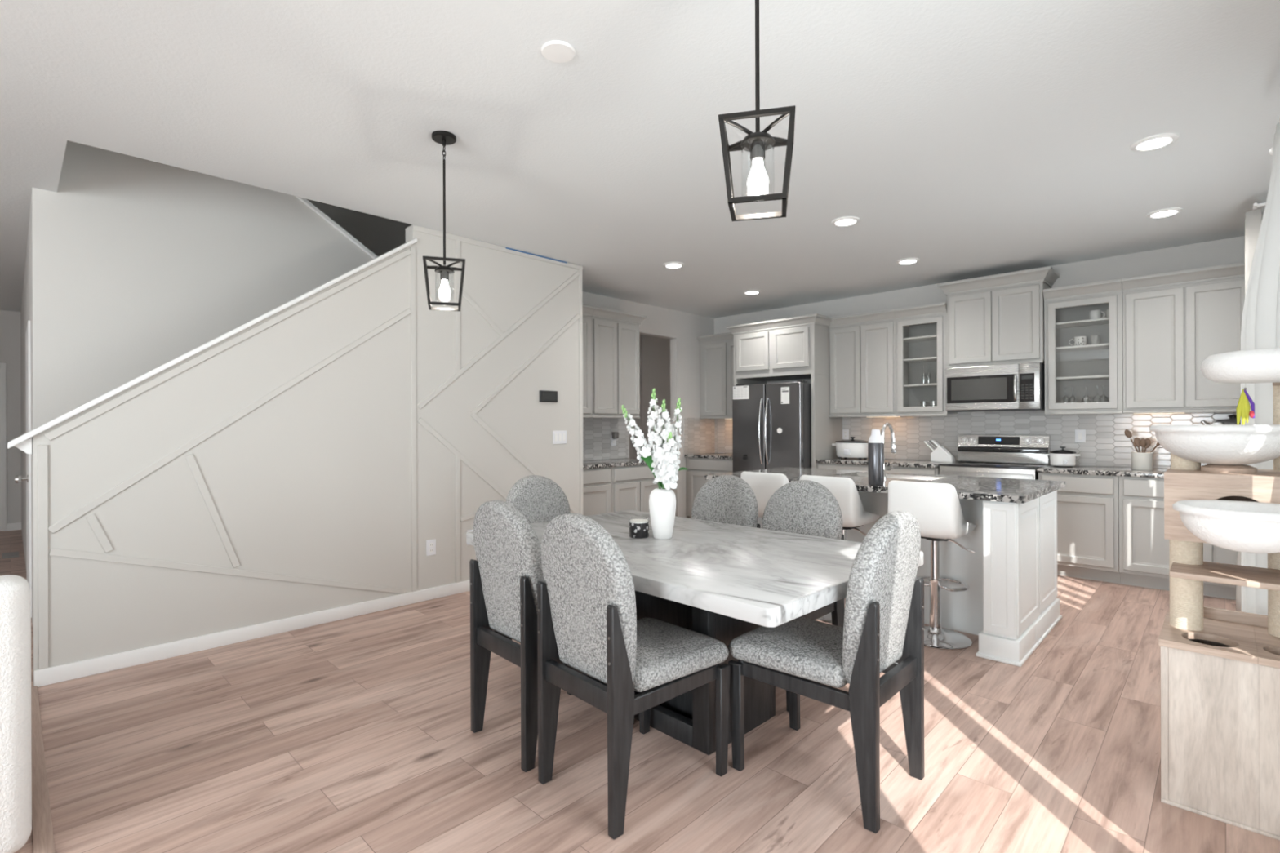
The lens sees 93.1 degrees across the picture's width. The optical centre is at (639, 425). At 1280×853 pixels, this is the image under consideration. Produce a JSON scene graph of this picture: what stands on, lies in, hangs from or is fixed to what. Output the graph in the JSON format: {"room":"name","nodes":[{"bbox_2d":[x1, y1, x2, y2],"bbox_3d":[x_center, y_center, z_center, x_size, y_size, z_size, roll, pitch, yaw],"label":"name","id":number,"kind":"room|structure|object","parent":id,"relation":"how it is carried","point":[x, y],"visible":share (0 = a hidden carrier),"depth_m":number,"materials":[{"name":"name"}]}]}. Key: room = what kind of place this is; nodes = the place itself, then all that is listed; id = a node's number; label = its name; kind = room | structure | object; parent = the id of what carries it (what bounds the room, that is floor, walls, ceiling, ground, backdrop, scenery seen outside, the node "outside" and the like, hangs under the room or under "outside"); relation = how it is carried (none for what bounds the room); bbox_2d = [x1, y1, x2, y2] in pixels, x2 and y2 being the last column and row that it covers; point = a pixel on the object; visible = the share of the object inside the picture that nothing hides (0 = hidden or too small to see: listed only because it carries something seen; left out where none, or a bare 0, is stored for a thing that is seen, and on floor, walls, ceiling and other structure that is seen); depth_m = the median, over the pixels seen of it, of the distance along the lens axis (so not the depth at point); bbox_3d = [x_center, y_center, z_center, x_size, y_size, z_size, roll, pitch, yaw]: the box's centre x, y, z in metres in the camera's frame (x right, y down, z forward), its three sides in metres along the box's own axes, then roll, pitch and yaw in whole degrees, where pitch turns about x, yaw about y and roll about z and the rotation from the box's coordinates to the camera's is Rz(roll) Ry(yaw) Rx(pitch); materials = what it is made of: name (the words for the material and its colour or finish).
{"room":"dining room","nodes":[
{"label":"dining room","id":0,"kind":"room"},
{"bbox_2d":[0,310,21,523],"bbox_3d":[-9.611,-0.053,6.129,0.150,2.784,4.900,0,0,44],"label":"wall","id":1,"kind":"structure","parent":0,"point":[10,321],"depth_m":7.71,"materials":[{"name":"white paint"}]},
{"bbox_2d":[0,362,6,531],"bbox_3d":[-8.379,0.274,7.283,0.024,2.120,1.070,0,0,44],"label":"door","id":2,"kind":"structure","parent":1,"relation":"in","point":[2,366],"depth_m":7.64,"materials":[{"name":"white"}]},
{"bbox_2d":[20,195,32,622],"bbox_3d":[-5.847,-0.068,5.837,5.680,2.784,0.100,0,0,44],"label":"wall","id":3,"kind":"structure","parent":0,"point":[26,303],"depth_m":5.55,"materials":[{"name":"white paint"}]},
{"bbox_2d":[13,320,31,617],"bbox_3d":[-4.496,0.298,4.413,0.900,2.020,0.080,0,0,44],"label":"door","id":4,"kind":"structure","parent":3,"relation":"in","point":[18,478],"depth_m":4.13,"materials":[{"name":"white wood"}]},
{"bbox_2d":[31,140,373,429],"bbox_3d":[-2.588,-0.704,5.043,0.120,4.030,3.480,0,0,44],"label":"wall","id":5,"kind":"structure","parent":0,"point":[139,264],"depth_m":4.14,"materials":[{"name":"white paint"}]},
{"bbox_2d":[295,195,377,258],"bbox_3d":[-2.592,-1.674,5.043,0.170,2.166,3.480,0,0,44],"label":"cap","id":6,"kind":"object","parent":5,"relation":"attached to","point":[307,202],"visible":0.14,"depth_m":5.02,"materials":[{"name":"white wood"}]},
{"bbox_2d":[32,224,579,686],"bbox_3d":[-1.831,-0.085,4.385,0.120,2.784,3.620,0,0,44],"label":"wall","id":7,"kind":"structure","parent":0,"point":[314,481],"depth_m":3.98,"materials":[{"name":"grey paint"}]},
{"bbox_2d":[37,444,48,669],"bbox_3d":[-3.012,0.663,3.062,0.011,1.129,0.038,0,0,44],"label":"batten","id":8,"kind":"object","parent":7,"relation":"attached to","point":[42,450],"visible":1,"depth_m":3.06,"materials":[{"name":"grey paint"}]},
{"bbox_2d":[85,514,113,552],"bbox_3d":[-2.864,0.574,3.217,0.010,0.212,0.112,0,0,44],"label":"batten","id":9,"kind":"object","parent":7,"relation":"attached to","point":[92,520],"visible":1,"depth_m":3.21,"materials":[{"name":"grey paint"}]},
{"bbox_2d":[7,237,417,448],"bbox_3d":[-2.422,-0.633,3.771,0.173,1.490,2.093,0,0,44],"label":"cap rail","id":10,"kind":"object","parent":7,"relation":"attached to","point":[51,424],"visible":1,"depth_m":3.50,"materials":[{"name":"white wood"}]},
{"bbox_2d":[185,453,239,568],"bbox_3d":[-2.515,0.512,3.579,0.011,0.694,0.268,0,0,44],"label":"batten","id":11,"kind":"object","parent":7,"relation":"attached to","point":[190,459],"visible":1,"depth_m":3.57,"materials":[{"name":"grey paint"}]},
{"bbox_2d":[48,547,404,594],"bbox_3d":[-2.354,0.924,3.745,0.010,0.607,1.855,0,0,44],"label":"batten","id":12,"kind":"object","parent":7,"relation":"attached to","point":[54,552],"visible":1,"depth_m":3.57,"materials":[{"name":"grey paint"}]},
{"bbox_2d":[44,248,411,440],"bbox_3d":[-2.344,-0.608,3.762,0.010,1.366,1.932,0,0,44],"label":"batten","id":13,"kind":"object","parent":7,"relation":"attached to","point":[161,379],"visible":1,"depth_m":3.57,"materials":[{"name":"grey paint"}]},
{"bbox_2d":[48,308,411,533],"bbox_3d":[-2.340,-0.153,3.765,0.010,1.402,1.919,0,0,44],"label":"batten","id":14,"kind":"object","parent":7,"relation":"attached to","point":[151,468],"visible":1,"depth_m":3.58,"materials":[{"name":"grey paint"}]},
{"bbox_2d":[33,579,470,687],"bbox_3d":[-1.776,1.265,4.338,0.016,0.085,3.620,0,0,44],"label":"baseboard","id":15,"kind":"structure","parent":7,"relation":"attached to","point":[59,673],"depth_m":3.62,"materials":[{"name":"white wood"}]},
{"bbox_2d":[410,247,417,591],"bbox_3d":[-1.665,-0.043,4.465,0.010,2.530,0.038,0,0,44],"label":"batten","id":16,"kind":"object","parent":7,"relation":"attached to","point":[413,304],"visible":1,"depth_m":4.46,"materials":[{"name":"grey paint"}]},
{"bbox_2d":[455,453,460,582],"bbox_3d":[-1.416,0.721,4.719,0.011,1.000,0.043,0,0,44],"label":"batten","id":17,"kind":"object","parent":7,"relation":"attached to","point":[458,455],"visible":1,"depth_m":4.71,"materials":[{"name":"grey paint"}]},
{"bbox_2d":[455,240,460,374],"bbox_3d":[-1.418,-0.920,4.724,0.010,1.048,0.043,0,0,44],"label":"batten","id":18,"kind":"object","parent":7,"relation":"attached to","point":[457,242],"visible":0.92,"depth_m":4.72,"materials":[{"name":"grey paint"}]},
{"bbox_2d":[417,417,507,499],"bbox_3d":[-1.312,0.350,4.830,0.010,0.820,0.958,0,0,44],"label":"batten","id":19,"kind":"object","parent":7,"relation":"attached to","point":[421,421],"visible":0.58,"depth_m":4.74,"materials":[{"name":"grey paint"}]},
{"bbox_2d":[462,289,503,336],"bbox_3d":[-1.270,-0.903,4.879,0.010,0.342,0.406,0,0,44],"label":"batten","id":20,"kind":"object","parent":7,"relation":"attached to","point":[464,294],"visible":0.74,"depth_m":4.87,"materials":[{"name":"grey paint"}]},
{"bbox_2d":[413,224,582,270],"bbox_3d":[-1.103,-1.458,5.055,0.010,0.040,1.638,0,0,44],"label":"batten","id":21,"kind":"object","parent":7,"relation":"attached to","point":[415,228],"visible":1,"depth_m":4.91,"materials":[{"name":"grey paint"}]},
{"bbox_2d":[417,271,579,408],"bbox_3d":[-1.102,-0.773,5.053,0.010,1.301,1.576,0,0,44],"label":"batten","id":22,"kind":"object","parent":7,"relation":"attached to","point":[480,355],"visible":1,"depth_m":4.96,"materials":[{"name":"grey paint"}]},
{"bbox_2d":[471,413,578,513],"bbox_3d":[-0.952,0.363,5.204,0.011,0.934,1.109,0,0,44],"label":"batten","id":23,"kind":"object","parent":7,"relation":"attached to","point":[483,424],"visible":0.76,"depth_m":5.05,"materials":[{"name":"grey paint"}]},
{"bbox_2d":[471,313,579,413],"bbox_3d":[-0.947,-0.555,5.212,0.010,0.953,1.132,0,0,44],"label":"batten","id":24,"kind":"object","parent":7,"relation":"attached to","point":[486,401],"visible":1,"depth_m":5.17,"materials":[{"name":"grey paint"}]},
{"bbox_2d":[578,269,583,515],"bbox_3d":[-0.546,-0.112,5.628,0.010,2.659,0.038,0,0,44],"label":"batten","id":25,"kind":"object","parent":7,"relation":"attached to","point":[580,300],"visible":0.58,"depth_m":5.62,"materials":[{"name":"grey paint"}]},
{"bbox_2d":[306,199,412,256],"bbox_3d":[-3.417,-1.336,5.915,0.120,5.300,3.370,0,0,44],"label":"wall","id":26,"kind":"structure","parent":0,"point":[380,235],"depth_m":6.42,"materials":[{"name":"grey paint"}]},
{"bbox_2d":[0,0,1279,318],"bbox_3d":[-3.106,-1.524,4.581,11.780,0.126,11.700,0,0,44],"label":"ceiling","id":27,"kind":"structure","parent":0,"point":[964,139],"depth_m":2.96,"materials":[{"name":"white paint"}]},
{"bbox_2d":[422,130,465,311],"bbox_3d":[-1.001,-1.040,3.104,0.202,0.879,0.202,0,0,-17],"label":"pendant light","id":28,"kind":"object","parent":27,"relation":"hanging from","point":[445,138],"visible":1,"depth_m":3.08,"materials":[{"name":"black metal"}]},
{"bbox_2d":[718,0,795,221],"bbox_3d":[0.331,-1.046,1.711,0.202,0.879,0.202,0,0,13],"label":"pendant light","id":29,"kind":"object","parent":27,"relation":"hanging from","point":[757,143],"visible":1,"depth_m":1.69,"materials":[{"name":"black metal"}]},
{"bbox_2d":[1129,133,1178,151],"bbox_3d":[2.711,-1.484,3.200,0.196,0.022,0.196,0,0,44],"label":"recessed light","id":30,"kind":"object","parent":27,"relation":"in","point":[1161,140],"visible":1,"depth_m":3.17,"materials":[{"name":"white plastic"}]},
{"bbox_2d":[1146,207,1182,218],"bbox_3d":[3.689,-1.488,4.271,0.196,0.022,0.196,0,0,44],"label":"recessed light","id":31,"kind":"object","parent":27,"relation":"in","point":[1166,212],"visible":1,"depth_m":4.24,"materials":[{"name":"white"}]},
{"bbox_2d":[0,529,1279,852],"bbox_3d":[-3.094,1.373,4.581,11.780,0.120,11.700,0,0,44],"label":"floor","id":32,"kind":"structure","parent":0,"point":[352,735],"depth_m":2.37,"materials":[{"name":"brown wood"}]},
{"bbox_2d":[0,574,31,852],"bbox_3d":[-2.842,0.887,1.395,0.905,0.850,2.023,0,0,44],"label":"sofa","id":33,"kind":"object","parent":32,"relation":"on","point":[15,727],"visible":1,"depth_m":1.79,"materials":[{"name":"white fabric"}]},
{"bbox_2d":[31,685,55,852],"bbox_3d":[-1.370,1.300,1.419,4.630,0.010,0.046,0,0,44],"label":"floor strip","id":34,"kind":"object","parent":32,"relation":"on","point":[42,824],"visible":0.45,"depth_m":2.15,"materials":[{"name":"brown wood"}]},
{"bbox_2d":[505,475,570,639],"bbox_3d":[-0.443,0.802,3.476,0.624,1.000,0.456,0,0,44],"label":"dining chair","id":35,"kind":"object","parent":32,"relation":"on","point":[540,499],"visible":0.3,"depth_m":3.61,"materials":[{"name":"fabric"}]},
{"bbox_2d":[469,500,635,772],"bbox_3d":[-0.370,0.801,2.624,0.624,1.000,0.456,0,0,-43],"label":"dining chair","id":36,"kind":"object","parent":32,"relation":"on","point":[505,574],"visible":0.61,"depth_m":2.39,"materials":[{"name":"fabric"}]},
{"bbox_2d":[582,466,611,515],"bbox_3d":[-0.683,0.864,6.193,0.621,0.878,0.540,0,0,44],"label":"base cabinet","id":37,"kind":"object","parent":32,"relation":"on","point":[597,482],"visible":0.27,"depth_m":6.02,"materials":[{"name":"grey wood"}]},
{"bbox_2d":[537,513,729,839],"bbox_3d":[-0.020,0.800,2.252,0.624,1.000,0.456,0,0,-43],"label":"dining chair","id":38,"kind":"object","parent":32,"relation":"on","point":[588,624],"visible":1,"depth_m":2.06,"materials":[{"name":"fabric"}]},
{"bbox_2d":[611,464,662,512],"bbox_3d":[-0.216,0.862,6.678,0.621,0.878,0.803,0,0,44],"label":"base cabinet","id":39,"kind":"object","parent":32,"relation":"on","point":[632,486],"visible":0.35,"depth_m":6.38,"materials":[{"name":"grey wood"}]},
{"bbox_2d":[582,457,646,469],"bbox_3d":[-0.397,0.405,6.484,0.628,0.036,1.380,0,0,44],"label":"countertop","id":40,"kind":"structure","parent":39,"relation":"on","point":[593,464],"depth_m":6.33,"materials":[{"name":"stone"}]},
{"bbox_2d":[466,510,923,755],"bbox_3d":[0.163,0.919,2.832,1.157,0.760,1.830,0,0,-44],"label":"dining table","id":41,"kind":"object","parent":32,"relation":"on","point":[720,581],"visible":0.57,"depth_m":2.44,"materials":[{"name":"white stone"}]},
{"bbox_2d":[629,519,648,538],"bbox_3d":[-0.004,0.493,2.942,0.097,0.093,0.097,0,0,44],"label":"candle jar","id":42,"kind":"object","parent":41,"relation":"on","point":[638,528],"visible":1,"depth_m":2.90,"materials":[{"name":"black glass"}]},
{"bbox_2d":[648,488,675,539],"bbox_3d":[0.108,0.421,2.912,0.131,0.236,0.131,0,0,44],"label":"vase","id":43,"kind":"object","parent":41,"relation":"on","point":[662,502],"visible":0.9,"depth_m":2.86,"materials":[{"name":"white ceramic"}]},
{"bbox_2d":[621,404,660,488],"bbox_3d":[0.008,0.139,2.916,0.188,0.481,0.087,0,0,-11],"label":"stem","id":44,"kind":"object","parent":43,"relation":"in","point":[644,451],"visible":0.96,"depth_m":2.91,"materials":[{"name":"white plant"}]},
{"bbox_2d":[646,388,662,488],"bbox_3d":[0.080,0.100,2.926,0.100,0.560,0.095,0,0,44],"label":"stem","id":45,"kind":"object","parent":43,"relation":"in","point":[652,424],"visible":0.74,"depth_m":2.91,"materials":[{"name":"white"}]},
{"bbox_2d":[640,399,675,488],"bbox_3d":[0.095,0.127,2.912,0.163,0.505,0.123,0,0,41],"label":"stem","id":46,"kind":"object","parent":43,"relation":"in","point":[654,462],"visible":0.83,"depth_m":2.88,"materials":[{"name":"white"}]},
{"bbox_2d":[653,431,679,489],"bbox_3d":[0.125,0.205,2.889,0.125,0.350,0.133,0,0,12],"label":"stem","id":47,"kind":"object","parent":43,"relation":"in","point":[669,479],"visible":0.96,"depth_m":2.85,"materials":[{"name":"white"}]},
{"bbox_2d":[664,397,688,488],"bbox_3d":[0.161,0.123,2.928,0.095,0.513,0.108,0,0,44],"label":"stem","id":48,"kind":"object","parent":43,"relation":"in","point":[675,435],"visible":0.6,"depth_m":2.93,"materials":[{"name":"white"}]},
{"bbox_2d":[685,457,732,518],"bbox_3d":[1.103,0.857,7.929,0.795,0.878,0.651,0,0,44],"label":"base cabinet","id":49,"kind":"object","parent":32,"relation":"on","point":[697,468],"visible":0.31,"depth_m":7.82,"materials":[{"name":"grey wood"}]},
{"bbox_2d":[691,475,759,528],"bbox_3d":[0.339,0.799,3.427,0.456,1.000,0.624,0,0,44],"label":"dining chair","id":50,"kind":"object","parent":32,"relation":"on","point":[724,499],"visible":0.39,"depth_m":3.55,"materials":[{"name":"fabric"}]},
{"bbox_2d":[740,471,789,517],"bbox_3d":[1.016,0.812,4.394,0.502,0.967,0.412,0,0,-43],"label":"bar stool","id":51,"kind":"object","parent":32,"relation":"on","point":[764,485],"visible":0.21,"depth_m":4.21,"materials":[{"name":"white leather"}]},
{"bbox_2d":[732,380,811,471],"bbox_3d":[1.685,0.401,7.148,0.900,1.785,0.906,0,0,44],"label":"refrigerator","id":52,"kind":"object","parent":32,"relation":"on","point":[756,420],"visible":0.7,"depth_m":6.80,"materials":[{"name":"grey metal"}]},
{"bbox_2d":[726,313,842,468],"bbox_3d":[1.744,0.042,7.247,1.190,2.501,0.740,0,0,44],"label":"refrigerator surround","id":53,"kind":"object","parent":32,"relation":"on","point":[794,348],"visible":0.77,"depth_m":6.88,"materials":[{"name":"grey wood"}]},
{"bbox_2d":[762,480,844,711],"bbox_3d":[0.703,0.797,3.077,0.456,1.000,0.624,0,0,44],"label":"dining chair","id":54,"kind":"object","parent":32,"relation":"on","point":[805,507],"visible":0.38,"depth_m":3.18,"materials":[{"name":"fabric"}]},
{"bbox_2d":[728,511,924,833],"bbox_3d":[0.692,0.797,2.277,0.624,1.000,0.456,0,0,44],"label":"dining chair","id":55,"kind":"object","parent":32,"relation":"on","point":[882,630],"visible":0.97,"depth_m":2.09,"materials":[{"name":"fabric"}]},
{"bbox_2d":[800,475,879,624],"bbox_3d":[1.355,0.811,4.068,0.502,0.967,0.412,0,0,-43],"label":"bar stool","id":56,"kind":"object","parent":32,"relation":"on","point":[844,490],"visible":0.35,"depth_m":3.83,"materials":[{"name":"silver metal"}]},
{"bbox_2d":[817,462,867,471],"bbox_3d":[2.392,0.851,6.688,0.630,0.878,0.651,0,0,44],"label":"base cabinet","id":57,"kind":"object","parent":32,"relation":"on","point":[820,465],"visible":0.07,"depth_m":6.46,"materials":[{"name":"grey"}]},
{"bbox_2d":[816,457,955,468],"bbox_3d":[2.612,0.392,6.463,1.260,0.036,0.653,0,0,44],"label":"countertop","id":58,"kind":"structure","parent":57,"relation":"on","point":[888,462],"depth_m":6.29,"materials":[{"name":"stone"}]},
{"bbox_2d":[831,436,868,459],"bbox_3d":[2.370,0.250,6.765,0.466,0.250,0.289,0,0,44],"label":"slow cooker","id":59,"kind":"object","parent":58,"relation":"on","point":[852,448],"visible":0.92,"depth_m":6.65,"materials":[{"name":"white ceramic"}]},
{"bbox_2d":[835,442,867,457],"bbox_3d":[2.373,0.271,6.767,0.376,0.164,0.269,0,0,44],"label":"cooking pot","id":60,"kind":"object","parent":59,"relation":"in","point":[852,450],"depth_m":6.64,"materials":[{"name":"white ceramic"}]},
{"bbox_2d":[924,440,955,462],"bbox_3d":[3.083,0.260,6.250,0.278,0.223,0.120,0,0,44],"label":"knife block","id":61,"kind":"object","parent":58,"relation":"on","point":[940,453],"visible":1,"depth_m":6.21,"materials":[{"name":"white ceramic"}]},
{"bbox_2d":[757,489,1062,666],"bbox_3d":[1.683,0.854,4.373,2.075,0.878,1.140,0,0,44],"label":"kitchen island","id":62,"kind":"object","parent":32,"relation":"on","point":[1011,602],"visible":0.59,"depth_m":3.61,"materials":[{"name":"white wood"}]},
{"bbox_2d":[704,466,1065,503],"bbox_3d":[1.674,0.396,4.372,2.125,0.036,1.180,0,0,44],"label":"island countertop","id":63,"kind":"structure","parent":62,"relation":"on","point":[980,488],"depth_m":3.92,"materials":[{"name":"stone"}]},
{"bbox_2d":[867,429,884,485],"bbox_3d":[1.504,0.202,3.869,0.094,0.353,0.094,0,0,44],"label":"water bottle","id":64,"kind":"object","parent":63,"relation":"on","point":[875,445],"visible":1,"depth_m":3.83,"materials":[{"name":"grey metal"}]},
{"bbox_2d":[840,472,946,480],"bbox_3d":[1.867,0.394,4.534,0.692,0.027,0.392,0,0,44],"label":"sink","id":65,"kind":"object","parent":63,"relation":"in","point":[856,474],"visible":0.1,"depth_m":4.64,"materials":[{"name":"silver metal"}]},
{"bbox_2d":[884,466,939,475],"bbox_3d":[2.846,0.849,6.251,0.626,0.878,0.651,0,0,44],"label":"base cabinet","id":66,"kind":"object","parent":32,"relation":"on","point":[895,469],"visible":0.06,"depth_m":5.96,"materials":[{"name":"grey wood"}]},
{"bbox_2d":[887,480,976,649],"bbox_3d":[1.778,0.809,3.661,0.502,0.967,0.412,0,0,-43],"label":"bar stool","id":67,"kind":"object","parent":32,"relation":"on","point":[936,507],"visible":0.86,"depth_m":3.52,"materials":[{"name":"white leather"}]},
{"bbox_2d":[938,435,1050,479],"bbox_3d":[3.333,0.691,5.719,0.779,1.190,0.732,0,0,44],"label":"range","id":68,"kind":"object","parent":32,"relation":"on","point":[1026,451],"visible":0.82,"depth_m":5.77,"materials":[{"name":"silver metal"}]},
{"bbox_2d":[939,465,1038,479],"bbox_3d":[3.328,0.809,5.713,0.779,0.855,0.717,0,0,44],"label":"oven","id":69,"kind":"object","parent":68,"relation":"in","point":[1020,472],"depth_m":5.47,"materials":[{"name":"silver metal"}]},
{"bbox_2d":[938,461,1048,469],"bbox_3d":[3.323,0.373,5.710,0.779,0.015,0.565,0,0,44],"label":"cooktop","id":70,"kind":"object","parent":68,"relation":"in","point":[957,464],"depth_m":5.65,"materials":[{"name":"black glass"}]},
{"bbox_2d":[1038,472,1119,583],"bbox_3d":[3.856,0.845,5.279,0.548,0.878,0.651,0,0,44],"label":"base cabinet","id":71,"kind":"object","parent":32,"relation":"on","point":[1088,505],"visible":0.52,"depth_m":5.00,"materials":[{"name":"grey wood"}]},
{"bbox_2d":[1119,475,1237,599],"bbox_3d":[4.377,0.843,4.777,0.895,0.878,0.651,0,0,44],"label":"base cabinet","id":72,"kind":"object","parent":32,"relation":"on","point":[1144,549],"visible":0.36,"depth_m":4.74,"materials":[{"name":"grey wood"}]},
{"bbox_2d":[1036,465,1168,478],"bbox_3d":[4.171,0.386,4.962,1.455,0.036,0.653,0,0,44],"label":"countertop","id":73,"kind":"structure","parent":72,"relation":"on","point":[1077,469],"depth_m":5.01,"materials":[{"name":"stone"}]},
{"bbox_2d":[1045,446,1080,467],"bbox_3d":[3.764,0.279,5.401,0.200,0.180,0.218,0,0,-5],"label":"slow cooker","id":74,"kind":"object","parent":73,"relation":"on","point":[1058,458],"visible":1,"depth_m":5.33,"materials":[{"name":"white ceramic"}]},
{"bbox_2d":[1049,453,1075,466],"bbox_3d":[3.764,0.301,5.401,0.192,0.112,0.192,0,0,44],"label":"cooking pot","id":75,"kind":"object","parent":74,"relation":"in","point":[1055,459],"depth_m":5.33,"materials":[{"name":"white ceramic"}]},
{"bbox_2d":[1131,452,1152,470],"bbox_3d":[4.156,0.295,5.022,0.138,0.145,0.138,0,0,44],"label":"utensil crock","id":76,"kind":"object","parent":73,"relation":"on","point":[1140,460],"visible":0.99,"depth_m":4.97,"materials":[{"name":"white ceramic"}]},
{"bbox_2d":[1149,347,1279,839],"bbox_3d":[1.937,0.530,1.982,0.432,1.523,0.801,0,0,44],"label":"cat tree","id":77,"kind":"object","parent":32,"relation":"on","point":[1220,668],"visible":1,"depth_m":1.99,"materials":[{"name":"brown wood"}]},
{"bbox_2d":[1149,424,1279,465],"bbox_3d":[2.015,0.067,2.093,0.396,0.138,0.396,0,0,44],"label":"bowl","id":78,"kind":"object","parent":77,"relation":"on","point":[1187,444],"depth_m":1.99,"materials":[{"name":"white"}]},
{"bbox_2d":[1168,560,1279,591],"bbox_3d":[2.029,0.507,2.057,0.342,0.020,0.285,0,0,44],"label":"shelf","id":79,"kind":"object","parent":77,"relation":"attached to","point":[1209,571],"depth_m":2.04,"materials":[{"name":"brown wood"}]},
{"bbox_2d":[1172,499,1279,553],"bbox_3d":[1.794,0.306,1.793,0.332,0.134,0.332,0,0,44],"label":"bowl","id":80,"kind":"object","parent":77,"relation":"on","point":[1246,526],"depth_m":1.74,"materials":[{"name":"white"}]},
{"bbox_2d":[1200,463,1257,473],"bbox_3d":[2.023,0.147,2.086,0.140,0.024,0.140,0,0,44],"label":"stand","id":81,"kind":"object","parent":77,"relation":"on","point":[1210,468],"depth_m":2.04,"materials":[{"name":"brown wood"}]},
{"bbox_2d":[1235,387,1254,424],"bbox_3d":[1.953,-0.055,1.956,0.019,0.134,0.043,0,0,-33],"label":"toy","id":82,"kind":"object","parent":77,"relation":"hanging from","point":[1243,407],"visible":0.94,"depth_m":1.96,"materials":[{"name":"yellow plastic"}]},
{"bbox_2d":[1235,208,1262,611],"bbox_3d":[4.092,-0.077,4.075,0.133,2.660,0.312,0,0,44],"label":"curtain","id":83,"kind":"object","parent":32,"relation":"on","point":[1253,219],"visible":0.15,"depth_m":3.99,"materials":[{"name":"grey fabric"}]},
{"bbox_2d":[1240,122,1279,615],"bbox_3d":[2.372,0.030,2.200,0.263,2.480,1.470,0,0,44],"label":"curtain","id":84,"kind":"object","parent":32,"relation":"on","point":[1260,322],"visible":0.35,"depth_m":2.39,"materials":[{"name":"white fabric"}]},
{"bbox_2d":[582,291,715,518],"bbox_3d":[-0.075,-0.092,7.363,0.120,2.784,3.105,0,0,44],"label":"wall","id":85,"kind":"structure","parent":0,"point":[682,329],"depth_m":7.90,"materials":[{"name":"white paint"}]},
{"bbox_2d":[582,304,595,417],"bbox_3d":[-0.783,-0.659,6.274,0.387,1.158,0.528,0,0,44],"label":"upper cabinet","id":86,"kind":"object","parent":85,"relation":"attached to","point":[588,310],"visible":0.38,"depth_m":6.30,"materials":[{"name":"grey wood"}]},
{"bbox_2d":[591,306,646,417],"bbox_3d":[-0.330,-0.661,6.745,0.387,1.158,0.775,0,0,44],"label":"upper cabinet","id":87,"kind":"object","parent":85,"relation":"attached to","point":[615,362],"visible":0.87,"depth_m":6.58,"materials":[{"name":"grey wood"}]},
{"bbox_2d":[629,334,671,488],"bbox_3d":[-0.581,-0.090,7.919,1.380,2.784,3.205,0,0,44],"label":"wall","id":88,"kind":"structure","parent":0,"point":[654,352],"depth_m":9.26,"materials":[{"name":"white paint"}]},
{"bbox_2d":[714,235,1244,468],"bbox_3d":[3.050,-0.104,6.586,5.700,2.784,0.130,0,0,44],"label":"wall","id":89,"kind":"structure","parent":0,"point":[1107,444],"depth_m":5.70,"materials":[{"name":"tile"}]},
{"bbox_2d":[697,332,733,418],"bbox_3d":[1.189,-0.642,8.026,0.797,1.108,0.387,0,0,44],"label":"upper cabinet","id":90,"kind":"object","parent":89,"relation":"attached to","point":[717,350],"visible":0.54,"depth_m":7.99,"materials":[{"name":"grey wood"}]},
{"bbox_2d":[829,309,896,417],"bbox_3d":[2.518,-0.652,6.747,0.743,1.118,0.387,0,0,44],"label":"upper cabinet","id":91,"kind":"object","parent":89,"relation":"attached to","point":[862,347],"visible":0.86,"depth_m":6.62,"materials":[{"name":"grey wood"}]},
{"bbox_2d":[893,302,957,416],"bbox_3d":[2.969,-0.654,6.313,0.505,1.118,0.387,0,0,44],"label":"upper cabinet","id":92,"kind":"object","parent":89,"relation":"attached to","point":[921,331],"visible":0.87,"depth_m":6.34,"materials":[{"name":"grey wood"}]},
{"bbox_2d":[903,334,937,342],"bbox_3d":[2.996,-0.908,6.342,0.465,0.018,0.278,0,0,44],"label":"shelf","id":93,"kind":"object","parent":92,"relation":"attached to","point":[927,339],"depth_m":6.38,"materials":[{"name":"white"}]},
{"bbox_2d":[937,266,1059,368],"bbox_3d":[3.433,-0.984,5.841,0.944,0.840,0.421,0,0,44],"label":"upper cabinet","id":94,"kind":"object","parent":89,"relation":"attached to","point":[998,319],"visible":0.88,"depth_m":5.69,"materials":[{"name":"grey wood"}]},
{"bbox_2d":[945,362,1044,412],"bbox_3d":[3.414,-0.351,5.818,0.786,0.426,0.480,0,0,44],"label":"microwave","id":95,"kind":"object","parent":94,"relation":"attached to","point":[1020,387],"visible":0.94,"depth_m":5.65,"materials":[{"name":"grey metal"}]},
{"bbox_2d":[1042,279,1123,414],"bbox_3d":[3.941,-0.658,5.377,0.553,1.118,0.387,0,0,44],"label":"upper cabinet","id":96,"kind":"object","parent":89,"relation":"attached to","point":[1066,308],"visible":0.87,"depth_m":5.42,"materials":[{"name":"grey wood"}]},
{"bbox_2d":[1055,317,1108,328],"bbox_3d":[3.968,-0.912,5.406,0.513,0.018,0.278,0,0,44],"label":"shelf","id":97,"kind":"object","parent":96,"relation":"attached to","point":[1098,322],"depth_m":5.43,"materials":[{"name":"white"}]},
{"bbox_2d":[1055,343,1108,352],"bbox_3d":[3.969,-0.692,5.406,0.513,0.018,0.278,0,0,44],"label":"shelf","id":98,"kind":"object","parent":96,"relation":"attached to","point":[1100,348],"depth_m":5.42,"materials":[{"name":"white"}]},
{"bbox_2d":[1056,374,1109,381],"bbox_3d":[3.970,-0.422,5.406,0.513,0.018,0.278,0,0,44],"label":"shelf","id":99,"kind":"object","parent":96,"relation":"attached to","point":[1082,377],"depth_m":5.42,"materials":[{"name":"white"}]},
{"bbox_2d":[1121,262,1244,413],"bbox_3d":[4.459,-0.660,4.878,0.882,1.118,0.387,0,0,44],"label":"upper cabinet","id":100,"kind":"object","parent":89,"relation":"attached to","point":[1173,322],"visible":0.72,"depth_m":4.82,"materials":[{"name":"grey wood"}]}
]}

